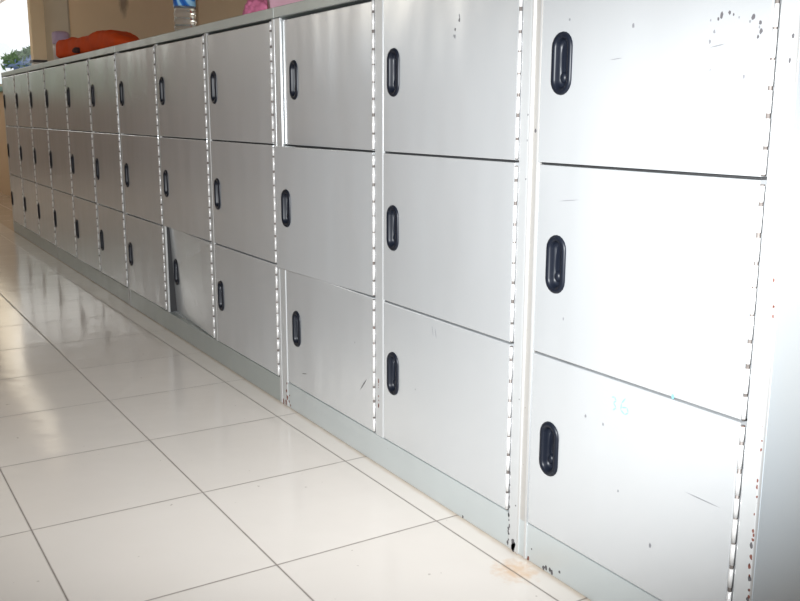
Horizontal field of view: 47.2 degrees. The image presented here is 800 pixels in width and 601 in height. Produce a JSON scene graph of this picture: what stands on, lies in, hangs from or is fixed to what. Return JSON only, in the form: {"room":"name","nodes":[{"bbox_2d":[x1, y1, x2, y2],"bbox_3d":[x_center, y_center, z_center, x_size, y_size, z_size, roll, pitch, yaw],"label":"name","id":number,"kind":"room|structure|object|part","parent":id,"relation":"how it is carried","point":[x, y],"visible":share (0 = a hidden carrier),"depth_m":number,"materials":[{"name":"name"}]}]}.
{"room":"locker room","nodes":[
{"label":"locker room","id":0,"kind":"room"},
{"bbox_2d":[0,0,246,196],"bbox_3d":[-1.666,-1.729,5.737,0.200,3.120,17.600,-7,13,-31],"label":"wall","id":1,"kind":"structure","parent":0,"point":[143,19],"depth_m":5.50,"materials":[{"name":"beige paint"}]},
{"bbox_2d":[0,0,31,85],"bbox_3d":[-4.140,-2.930,9.643,0.040,1.330,4.880,-7,13,-31],"label":"window","id":2,"kind":"structure","parent":1,"relation":"in","point":[15,52],"depth_m":9.34,"materials":[{"name":"clear glass"}]},
{"bbox_2d":[27,0,46,59],"bbox_3d":[-2.981,-2.810,7.418,0.115,1.675,0.110,-7,13,-31],"label":"trim","id":3,"kind":"structure","parent":1,"relation":"attached to","point":[35,8],"depth_m":7.49,"materials":[{"name":"beige paint"}]},
{"bbox_2d":[30,60,47,62],"bbox_3d":[-2.985,-1.978,7.579,0.125,0.020,0.140,-7,13,-31],"label":"trim","id":4,"kind":"structure","parent":1,"relation":"attached to","point":[31,61],"depth_m":7.52,"materials":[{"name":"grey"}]},
{"bbox_2d":[43,0,70,60],"bbox_3d":[-2.676,-2.080,7.153,0.012,3.000,0.860,-7,13,-31],"label":"trim","id":5,"kind":"structure","parent":1,"relation":"attached to","point":[56,12],"depth_m":7.17,"materials":[{"name":"grey paint"}]},
{"bbox_2d":[0,193,590,600],"bbox_3d":[-3.361,-0.060,5.025,3.760,0.120,17.200,-7,13,-31],"label":"floor","id":6,"kind":"structure","parent":0,"point":[136,464],"depth_m":2.23,"materials":[{"name":"tile"}]},
{"bbox_2d":[1,63,56,257],"bbox_3d":[-2.380,-1.006,6.406,0.454,1.190,1.624,-7,13,-31],"label":"lockers","id":7,"kind":"object","parent":6,"relation":"on","point":[25,109],"visible":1,"depth_m":6.19,"materials":[{"name":"metal"}]},
{"bbox_3d":[-2.979,-1.105,6.969,0.008,1.159,0.026,-7,13,-31],"label":"post","id":8,"kind":"part","parent":7,"relation":"part of","materials":[{"name":"metal"}]},
{"bbox_3d":[-2.834,-1.449,6.667,0.016,0.350,0.506,-7,13,-31],"label":"door","id":9,"kind":"part","parent":7,"relation":"part of","materials":[{"name":"metal"}]},
{"bbox_3d":[-2.836,-1.099,6.738,0.016,0.358,0.506,-7,13,-31],"label":"door","id":10,"kind":"part","parent":7,"relation":"part of","materials":[{"name":"metal"}]},
{"bbox_3d":[-2.837,-0.745,6.809,0.016,0.354,0.506,-7,13,-31],"label":"door","id":11,"kind":"part","parent":7,"relation":"part of","materials":[{"name":"metal"}]},
{"bbox_3d":[-2.697,-1.052,6.508,0.008,1.080,0.016,-7,13,-31],"label":"post","id":12,"kind":"part","parent":7,"relation":"part of","materials":[{"name":"metal"}]},
{"bbox_3d":[-2.375,-1.574,6.293,0.446,0.030,1.624,-7,13,-31],"label":"panel","id":13,"kind":"part","parent":7,"relation":"part of","materials":[{"name":"metal"}]},
{"bbox_3d":[-2.553,-1.357,6.215,0.016,0.350,0.515,-7,13,-31],"label":"door","id":14,"kind":"part","parent":7,"relation":"part of","materials":[{"name":"metal"}]},
{"bbox_3d":[-2.555,-1.006,6.285,0.016,0.358,0.515,-7,13,-31],"label":"door","id":15,"kind":"part","parent":7,"relation":"part of","materials":[{"name":"metal"}]},
{"bbox_3d":[-2.555,-0.653,6.357,0.016,0.354,0.515,-7,13,-31],"label":"door","id":16,"kind":"part","parent":7,"relation":"part of","materials":[{"name":"metal"}]},
{"bbox_3d":[-2.388,-1.302,5.944,0.020,0.110,0.053,-7,13,-31],"label":"handle","id":17,"kind":"part","parent":7,"relation":"part of","materials":[{"name":"black plastic"}]},
{"bbox_3d":[-2.414,-0.959,6.052,0.008,1.080,0.014,-7,13,-31],"label":"post","id":18,"kind":"part","parent":7,"relation":"part of","materials":[{"name":"metal"}]},
{"bbox_3d":[-2.391,-0.949,6.014,0.020,0.110,0.053,-7,13,-31],"label":"handle","id":19,"kind":"part","parent":7,"relation":"part of","materials":[{"name":"black plastic"}]},
{"bbox_3d":[-2.274,-1.265,5.765,0.016,0.350,0.501,-7,13,-31],"label":"door","id":20,"kind":"part","parent":7,"relation":"part of","materials":[{"name":"metal"}]},
{"bbox_3d":[-2.393,-0.595,6.085,0.020,0.110,0.053,-7,13,-31],"label":"handle","id":21,"kind":"part","parent":7,"relation":"part of","materials":[{"name":"black plastic"}]},
{"bbox_3d":[-2.276,-0.914,5.836,0.016,0.358,0.501,-7,13,-31],"label":"door","id":22,"kind":"part","parent":7,"relation":"part of","materials":[{"name":"metal"}]},
{"bbox_3d":[-2.278,-0.561,5.907,0.016,0.354,0.501,-7,13,-31],"label":"door","id":23,"kind":"part","parent":7,"relation":"part of","materials":[{"name":"metal"}]},
{"bbox_2d":[52,31,68,59],"bbox_3d":[-2.197,-1.632,5.941,0.108,0.222,0.108,-7,13,-31],"label":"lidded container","id":24,"kind":"object","parent":7,"relation":"on","point":[56,35],"visible":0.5,"depth_m":5.89,"materials":[{"name":"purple plastic"}]},
{"bbox_3d":[-2.197,-1.701,5.927,0.108,0.081,0.108,-7,13,-31],"label":"lid","id":25,"kind":"part","parent":24,"relation":"part of","materials":[{"name":"purple plastic"}]},
{"bbox_2d":[43,46,128,303],"bbox_3d":[-1.528,-0.726,5.035,0.454,1.190,1.648,-7,13,-31],"label":"lockers","id":26,"kind":"object","parent":6,"relation":"on","point":[81,97],"visible":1,"depth_m":4.78,"materials":[{"name":"metal"}]},
{"bbox_3d":[-2.115,-1.211,5.499,0.020,0.110,0.053,-7,13,-31],"label":"handle","id":27,"kind":"part","parent":26,"relation":"part of","materials":[{"name":"black plastic"}]},
{"bbox_3d":[-2.117,-0.858,5.569,0.020,0.110,0.053,-7,13,-31],"label":"handle","id":28,"kind":"part","parent":26,"relation":"part of","materials":[{"name":"black plastic"}]},
{"bbox_3d":[-2.133,-0.827,5.607,0.008,1.159,0.026,-7,13,-31],"label":"post","id":29,"kind":"part","parent":26,"relation":"part of","materials":[{"name":"metal"}]},
{"bbox_3d":[-2.117,-0.505,5.641,0.020,0.110,0.053,-7,13,-31],"label":"handle","id":30,"kind":"part","parent":26,"relation":"part of","materials":[{"name":"black plastic"}]},
{"bbox_3d":[-1.984,-1.169,5.295,0.016,0.350,0.541,-7,13,-31],"label":"door","id":31,"kind":"part","parent":26,"relation":"part of","materials":[{"name":"metal"}]},
{"bbox_3d":[-1.985,-0.818,5.366,0.016,0.358,0.541,-7,13,-31],"label":"door","id":32,"kind":"part","parent":26,"relation":"part of","materials":[{"name":"metal"}]},
{"bbox_3d":[-1.986,-0.465,5.437,0.016,0.354,0.541,-7,13,-31],"label":"door","id":33,"kind":"part","parent":26,"relation":"part of","materials":[{"name":"metal"}]},
{"bbox_3d":[-1.802,-1.109,4.997,0.020,0.110,0.053,-7,13,-31],"label":"handle","id":34,"kind":"part","parent":26,"relation":"part of","materials":[{"name":"black plastic"}]},
{"bbox_3d":[-1.836,-0.769,5.122,0.008,1.080,0.016,-7,13,-31],"label":"post","id":35,"kind":"part","parent":26,"relation":"part of","materials":[{"name":"metal"}]},
{"bbox_3d":[-1.805,-0.755,5.067,0.020,0.110,0.053,-7,13,-31],"label":"handle","id":36,"kind":"part","parent":26,"relation":"part of","materials":[{"name":"black plastic"}]},
{"bbox_3d":[-1.805,-0.402,5.139,0.020,0.110,0.053,-7,13,-31],"label":"handle","id":37,"kind":"part","parent":26,"relation":"part of","materials":[{"name":"black plastic"}]},
{"bbox_3d":[-1.692,-1.074,4.827,0.016,0.350,0.518,-7,13,-31],"label":"door","id":38,"kind":"part","parent":26,"relation":"part of","materials":[{"name":"metal"}]},
{"bbox_3d":[-1.523,-1.294,4.922,0.446,0.030,1.648,-7,13,-31],"label":"panel","id":39,"kind":"part","parent":26,"relation":"part of","materials":[{"name":"metal"}]},
{"bbox_3d":[-1.694,-0.723,4.897,0.016,0.358,0.518,-7,13,-31],"label":"door","id":40,"kind":"part","parent":26,"relation":"part of","materials":[{"name":"metal"}]},
{"bbox_3d":[-1.695,-0.370,4.969,0.016,0.354,0.518,-7,13,-31],"label":"door","id":41,"kind":"part","parent":26,"relation":"part of","materials":[{"name":"metal"}]},
{"bbox_2d":[57,129,118,133],"bbox_3d":[-1.516,-0.927,5.001,0.424,0.003,1.645,-7,13,-31],"label":"shelf","id":42,"kind":"object","parent":26,"relation":"attached to","point":[59,131],"depth_m":4.72,"materials":[{"name":"grey metal"}]},
{"bbox_3d":[-1.516,-1.016,4.540,0.020,0.110,0.053,-7,13,-31],"label":"handle","id":43,"kind":"part","parent":26,"relation":"part of","materials":[{"name":"black plastic"}]},
{"bbox_3d":[-1.550,-0.675,4.663,0.008,1.080,0.018,-7,13,-31],"label":"post","id":44,"kind":"part","parent":26,"relation":"part of","materials":[{"name":"metal"}]},
{"bbox_3d":[-1.517,-0.662,4.611,0.020,0.110,0.053,-7,13,-31],"label":"handle","id":45,"kind":"part","parent":26,"relation":"part of","materials":[{"name":"black plastic"}]},
{"bbox_2d":[56,30,139,58],"bbox_3d":[-1.516,-1.320,4.683,0.180,0.114,1.301,-7,14,-33],"label":"cloth bag","id":46,"kind":"object","parent":26,"relation":"on","point":[101,39],"visible":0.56,"depth_m":4.61,"materials":[{"name":"orange fabric"}]},
{"bbox_3d":[-1.518,-0.309,4.683,0.020,0.110,0.053,-7,13,-31],"label":"handle","id":47,"kind":"part","parent":26,"relation":"part of","materials":[{"name":"black plastic"}]},
{"bbox_3d":[-1.413,-0.982,4.379,0.016,0.350,0.490,-7,13,-31],"label":"door","id":48,"kind":"part","parent":26,"relation":"part of","materials":[{"name":"metal"}]},
{"bbox_3d":[-1.414,-0.631,4.450,0.016,0.358,0.490,-7,13,-31],"label":"door","id":49,"kind":"part","parent":26,"relation":"part of","materials":[{"name":"metal"}]},
{"bbox_3d":[-1.415,-0.278,4.521,0.016,0.354,0.490,-7,13,-31],"label":"door","id":50,"kind":"part","parent":26,"relation":"part of","materials":[{"name":"metal"}]},
{"bbox_3d":[-1.283,-0.548,4.240,0.008,1.159,0.002,-7,13,-31],"label":"post","id":51,"kind":"part","parent":26,"relation":"part of","materials":[{"name":"metal"}]},
{"bbox_2d":[114,8,286,402],"bbox_3d":[-0.640,-0.434,3.605,0.454,1.190,1.765,-7,13,-31],"label":"lockers","id":52,"kind":"object","parent":6,"relation":"on","point":[197,104],"visible":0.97,"depth_m":3.26,"materials":[{"name":"metal"}]},
{"bbox_3d":[-1.234,-0.922,4.080,0.020,0.110,0.053,-7,13,-31],"label":"handle","id":53,"kind":"part","parent":52,"relation":"part of","materials":[{"name":"black plastic"}]},
{"bbox_3d":[-1.274,-0.545,4.225,0.008,1.159,0.029,-7,13,-31],"label":"post","id":54,"kind":"part","parent":52,"relation":"part of","materials":[{"name":"metal"}]},
{"bbox_3d":[-1.233,-0.569,4.152,0.020,0.110,0.053,-7,13,-31],"label":"handle","id":55,"kind":"part","parent":52,"relation":"part of","materials":[{"name":"black plastic"}]},
{"bbox_3d":[-1.236,-0.215,4.223,0.020,0.110,0.053,-7,13,-31],"label":"handle","id":56,"kind":"part","parent":52,"relation":"part of","materials":[{"name":"black plastic"}]},
{"bbox_3d":[-1.118,-0.884,3.901,0.016,0.350,0.554,-7,13,-31],"label":"door","id":57,"kind":"part","parent":52,"relation":"part of","materials":[{"name":"metal"}]},
{"bbox_3d":[-1.117,-0.534,3.972,0.016,0.358,0.554,-7,13,-31],"label":"door","id":58,"kind":"part","parent":52,"relation":"part of","materials":[{"name":"metal"}]},
{"bbox_3d":[-1.120,-0.181,4.043,0.016,0.354,0.554,-7,13,-31],"label":"door","id":59,"kind":"part","parent":52,"relation":"part of","materials":[{"name":"metal"}]},
{"bbox_3d":[-0.927,-0.822,3.591,0.020,0.110,0.053,-7,13,-31],"label":"handle","id":60,"kind":"part","parent":52,"relation":"part of","materials":[{"name":"black plastic"}]},
{"bbox_3d":[-0.965,-0.482,3.720,0.008,1.080,0.021,-7,13,-31],"label":"post","id":61,"kind":"part","parent":52,"relation":"part of","materials":[{"name":"metal"}]},
{"bbox_3d":[-0.929,-0.468,3.661,0.020,0.110,0.053,-7,13,-31],"label":"handle","id":62,"kind":"part","parent":52,"relation":"part of","materials":[{"name":"black plastic"}]},
{"bbox_3d":[-0.909,-0.118,3.746,0.020,0.110,0.053,-7,13,-31],"label":"handle","id":63,"kind":"part","parent":52,"relation":"part of","materials":[{"name":"black plastic"}]},
{"bbox_3d":[-0.814,-0.785,3.414,0.016,0.350,0.539,-7,13,-31],"label":"door","id":64,"kind":"part","parent":52,"relation":"part of","materials":[{"name":"metal"}]},
{"bbox_2d":[173,0,195,30],"bbox_3d":[-0.829,-1.188,3.512,0.087,0.324,0.087,-7,13,-31],"label":"water bottle","id":65,"kind":"object","parent":52,"relation":"on","point":[184,10],"visible":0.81,"depth_m":3.50,"materials":[{"name":"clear plastic"}]},
{"bbox_3d":[-0.815,-0.434,3.485,0.016,0.358,0.539,-7,13,-31],"label":"door","id":66,"kind":"part","parent":52,"relation":"part of","materials":[{"name":"metal"}]},
{"bbox_2d":[173,311,198,326],"bbox_3d":[-0.629,0.071,3.714,0.424,0.003,1.762,-7,13,-31],"label":"shelf","id":67,"kind":"object","parent":52,"relation":"attached to","point":[177,317],"depth_m":3.69,"materials":[{"name":"metal"}]},
{"bbox_3d":[-0.807,-0.082,3.562,0.033,0.354,0.541,-6,13,-27],"label":"door","id":68,"kind":"part","parent":52,"relation":"part of","materials":[{"name":"metal"}]},
{"bbox_3d":[-0.635,-1.002,3.492,0.446,0.030,1.765,-7,13,-31],"label":"panel","id":69,"kind":"part","parent":52,"relation":"part of","materials":[{"name":"metal"}]},
{"bbox_2d":[128,134,273,144],"bbox_3d":[-0.627,-0.635,3.572,0.424,0.003,1.762,-7,13,-31],"label":"shelf","id":70,"kind":"object","parent":52,"relation":"attached to","point":[137,137],"depth_m":3.39,"materials":[{"name":"grey metal"}]},
{"bbox_3d":[-0.665,-0.384,3.238,0.008,1.080,0.023,-7,13,-31],"label":"post","id":71,"kind":"part","parent":52,"relation":"part of","materials":[{"name":"metal"}]},
{"bbox_3d":[-0.627,-0.724,3.111,0.020,0.110,0.053,-7,13,-31],"label":"handle","id":72,"kind":"part","parent":52,"relation":"part of","materials":[{"name":"black plastic"}]},
{"bbox_3d":[-0.629,-0.370,3.182,0.020,0.110,0.053,-7,13,-31],"label":"handle","id":73,"kind":"part","parent":52,"relation":"part of","materials":[{"name":"black plastic"}]},
{"bbox_3d":[-0.630,-0.017,3.253,0.020,0.110,0.053,-7,13,-31],"label":"handle","id":74,"kind":"part","parent":52,"relation":"part of","materials":[{"name":"black plastic"}]},
{"bbox_3d":[-0.513,-0.687,2.932,0.016,0.350,0.538,-7,13,-31],"label":"door","id":75,"kind":"part","parent":52,"relation":"part of","materials":[{"name":"metal"}]},
{"bbox_3d":[-0.514,-0.336,3.003,0.016,0.358,0.538,-7,13,-31],"label":"door","id":76,"kind":"part","parent":52,"relation":"part of","materials":[{"name":"metal"}]},
{"bbox_3d":[-0.516,0.017,3.074,0.016,0.354,0.538,-7,13,-31],"label":"door","id":77,"kind":"part","parent":52,"relation":"part of","materials":[{"name":"metal"}]},
{"bbox_2d":[242,0,266,14],"bbox_3d":[-0.456,-0.958,2.993,0.117,0.081,0.159,-7,13,-31],"label":"folded cloth","id":78,"kind":"object","parent":52,"relation":"on","point":[251,6],"visible":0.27,"depth_m":2.95,"materials":[{"name":"fabric"}]},
{"bbox_3d":[-0.368,-0.247,2.767,0.008,1.159,0.016,-7,13,-31],"label":"post","id":79,"kind":"part","parent":52,"relation":"part of","materials":[{"name":"metal"}]},
{"bbox_2d":[273,0,532,551],"bbox_3d":[0.115,-0.178,2.371,0.476,1.196,1.168,-7,13,-31],"label":"lockers","id":80,"kind":"object","parent":6,"relation":"on","point":[401,150],"visible":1,"depth_m":2.12,"materials":[{"name":"metal"}]},
{"bbox_3d":[-0.352,-0.242,2.741,0.008,1.159,0.041,-7,13,-31],"label":"post","id":81,"kind":"part","parent":80,"relation":"part of","materials":[{"name":"metal"}]},
{"bbox_2d":[267,0,302,8],"bbox_3d":[-0.208,-0.925,2.697,0.261,0.136,0.320,-7,13,-31],"label":"folded blanket","id":82,"kind":"object","parent":80,"relation":"on","point":[271,3],"visible":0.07,"depth_m":2.72,"materials":[{"name":"pink fabric"}]},
{"bbox_3d":[-0.323,-0.266,2.642,0.020,0.110,0.053,-8,14,-34],"label":"handle","id":83,"kind":"part","parent":80,"relation":"part of","materials":[{"name":"black plastic"}]},
{"bbox_3d":[-0.295,-0.623,2.588,0.020,0.110,0.053,-6,13,-30],"label":"handle","id":84,"kind":"part","parent":80,"relation":"part of","materials":[{"name":"black plastic"}]},
{"bbox_3d":[-0.302,0.084,2.727,0.020,0.110,0.053,-7,13,-31],"label":"handle","id":85,"kind":"part","parent":80,"relation":"part of","materials":[{"name":"black plastic"}]},
{"bbox_3d":[0.129,-0.751,2.263,0.446,0.030,1.168,-7,13,-31],"label":"panel","id":86,"kind":"part","parent":80,"relation":"part of","materials":[{"name":"metal"}]},
{"bbox_3d":[-0.211,-0.231,2.487,0.016,0.358,0.530,-8,14,-34],"label":"door","id":87,"kind":"part","parent":80,"relation":"part of","materials":[{"name":"metal"}]},
{"bbox_3d":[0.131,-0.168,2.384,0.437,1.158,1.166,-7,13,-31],"label":"panel","id":88,"kind":"part","parent":80,"relation":"part of","materials":[{"name":"metal"}]},
{"bbox_3d":[-0.194,-0.583,2.426,0.016,0.350,0.530,-6,13,-30],"label":"door","id":89,"kind":"part","parent":80,"relation":"part of","materials":[{"name":"metal"}]},
{"bbox_3d":[-0.199,0.121,2.566,0.016,0.354,0.530,-7,13,-31],"label":"door","id":90,"kind":"part","parent":80,"relation":"part of","materials":[{"name":"metal"}]},
{"bbox_3d":[-0.049,-0.181,2.246,0.008,1.080,0.038,-7,13,-31],"label":"post","id":91,"kind":"part","parent":80,"relation":"part of","materials":[{"name":"metal"}]},
{"bbox_3d":[-0.012,-0.173,2.187,0.020,0.110,0.053,-7,13,-31],"label":"handle","id":92,"kind":"part","parent":80,"relation":"part of","materials":[{"name":"black plastic"}]},
{"bbox_3d":[-0.012,0.180,2.259,0.020,0.110,0.053,-7,13,-31],"label":"handle","id":93,"kind":"part","parent":80,"relation":"part of","materials":[{"name":"black plastic"}]},
{"bbox_3d":[-0.010,-0.527,2.116,0.020,0.110,0.053,-7,13,-31],"label":"handle","id":94,"kind":"part","parent":80,"relation":"part of","materials":[{"name":"black plastic"}]},
{"bbox_2d":[284,144,518,161],"bbox_3d":[0.136,-0.384,2.343,0.424,0.003,1.165,-7,13,-31],"label":"shelf","id":95,"kind":"object","parent":80,"relation":"attached to","point":[319,146],"depth_m":2.30,"materials":[{"name":"grey metal"}]},
{"bbox_3d":[0.096,0.218,2.090,0.016,0.354,0.504,-7,13,-31],"label":"door","id":96,"kind":"part","parent":80,"relation":"part of","materials":[{"name":"metal"}]},
{"bbox_3d":[0.097,-0.135,2.018,0.016,0.358,0.504,-7,13,-31],"label":"door","id":97,"kind":"part","parent":80,"relation":"part of","materials":[{"name":"metal"}]},
{"bbox_3d":[0.098,-0.486,1.948,0.016,0.350,0.504,-7,13,-31],"label":"door","id":98,"kind":"part","parent":80,"relation":"part of","materials":[{"name":"metal"}]},
{"bbox_3d":[0.236,-0.046,1.795,0.008,1.165,0.031,-7,13,-31],"label":"post","id":99,"kind":"part","parent":80,"relation":"part of","materials":[{"name":"metal"}]},
{"bbox_2d":[516,0,799,600],"bbox_3d":[0.574,-0.034,1.652,0.454,1.191,0.559,-7,13,-31],"label":"locker","id":100,"kind":"object","parent":6,"relation":"on","point":[659,434],"visible":1,"depth_m":1.48,"materials":[{"name":"grey metal"}]},
{"bbox_3d":[0.253,-0.058,1.765,0.012,1.189,0.029,-7,13,-31],"label":"post","id":101,"kind":"part","parent":100,"relation":"part of","materials":[{"name":"metal"}]},
{"bbox_3d":[0.292,0.286,1.769,0.020,0.110,0.053,-7,13,-31],"label":"handle","id":102,"kind":"part","parent":100,"relation":"part of","materials":[{"name":"black plastic"}]},
{"bbox_3d":[0.293,-0.067,1.697,0.020,0.110,0.053,-7,13,-31],"label":"handle","id":103,"kind":"part","parent":100,"relation":"part of","materials":[{"name":"black plastic"}]},
{"bbox_3d":[0.291,-0.420,1.624,0.020,0.110,0.053,-7,13,-31],"label":"handle","id":104,"kind":"part","parent":100,"relation":"part of","materials":[{"name":"black plastic"}]},
{"bbox_3d":[0.391,0.315,1.615,0.016,0.354,0.484,-7,13,-31],"label":"door","id":105,"kind":"part","parent":100,"relation":"part of","materials":[{"name":"metal"}]},
{"bbox_3d":[0.392,-0.037,1.544,0.016,0.360,0.484,-7,13,-31],"label":"door","id":106,"kind":"part","parent":100,"relation":"part of","materials":[{"name":"metal"}]},
{"bbox_2d":[542,162,767,178],"bbox_3d":[0.586,-0.237,1.619,0.424,0.003,0.554,-7,13,-31],"label":"shelf","id":107,"kind":"object","parent":100,"relation":"attached to","point":[558,164],"depth_m":1.48,"materials":[{"name":"grey metal"}]},
{"bbox_3d":[0.391,-0.389,1.472,0.016,0.350,0.484,-7,13,-31],"label":"door","id":108,"kind":"part","parent":100,"relation":"part of","materials":[{"name":"metal"}]},
{"bbox_3d":[0.528,0.047,1.325,0.008,1.159,0.031,-7,13,-31],"label":"post","id":109,"kind":"part","parent":100,"relation":"part of","materials":[{"name":"metal"}]},
{"bbox_3d":[0.725,0.027,1.427,0.437,1.159,0.002,-7,13,-31],"label":"panel","id":110,"kind":"part","parent":100,"relation":"part of","materials":[{"name":"metal"}]}
]}

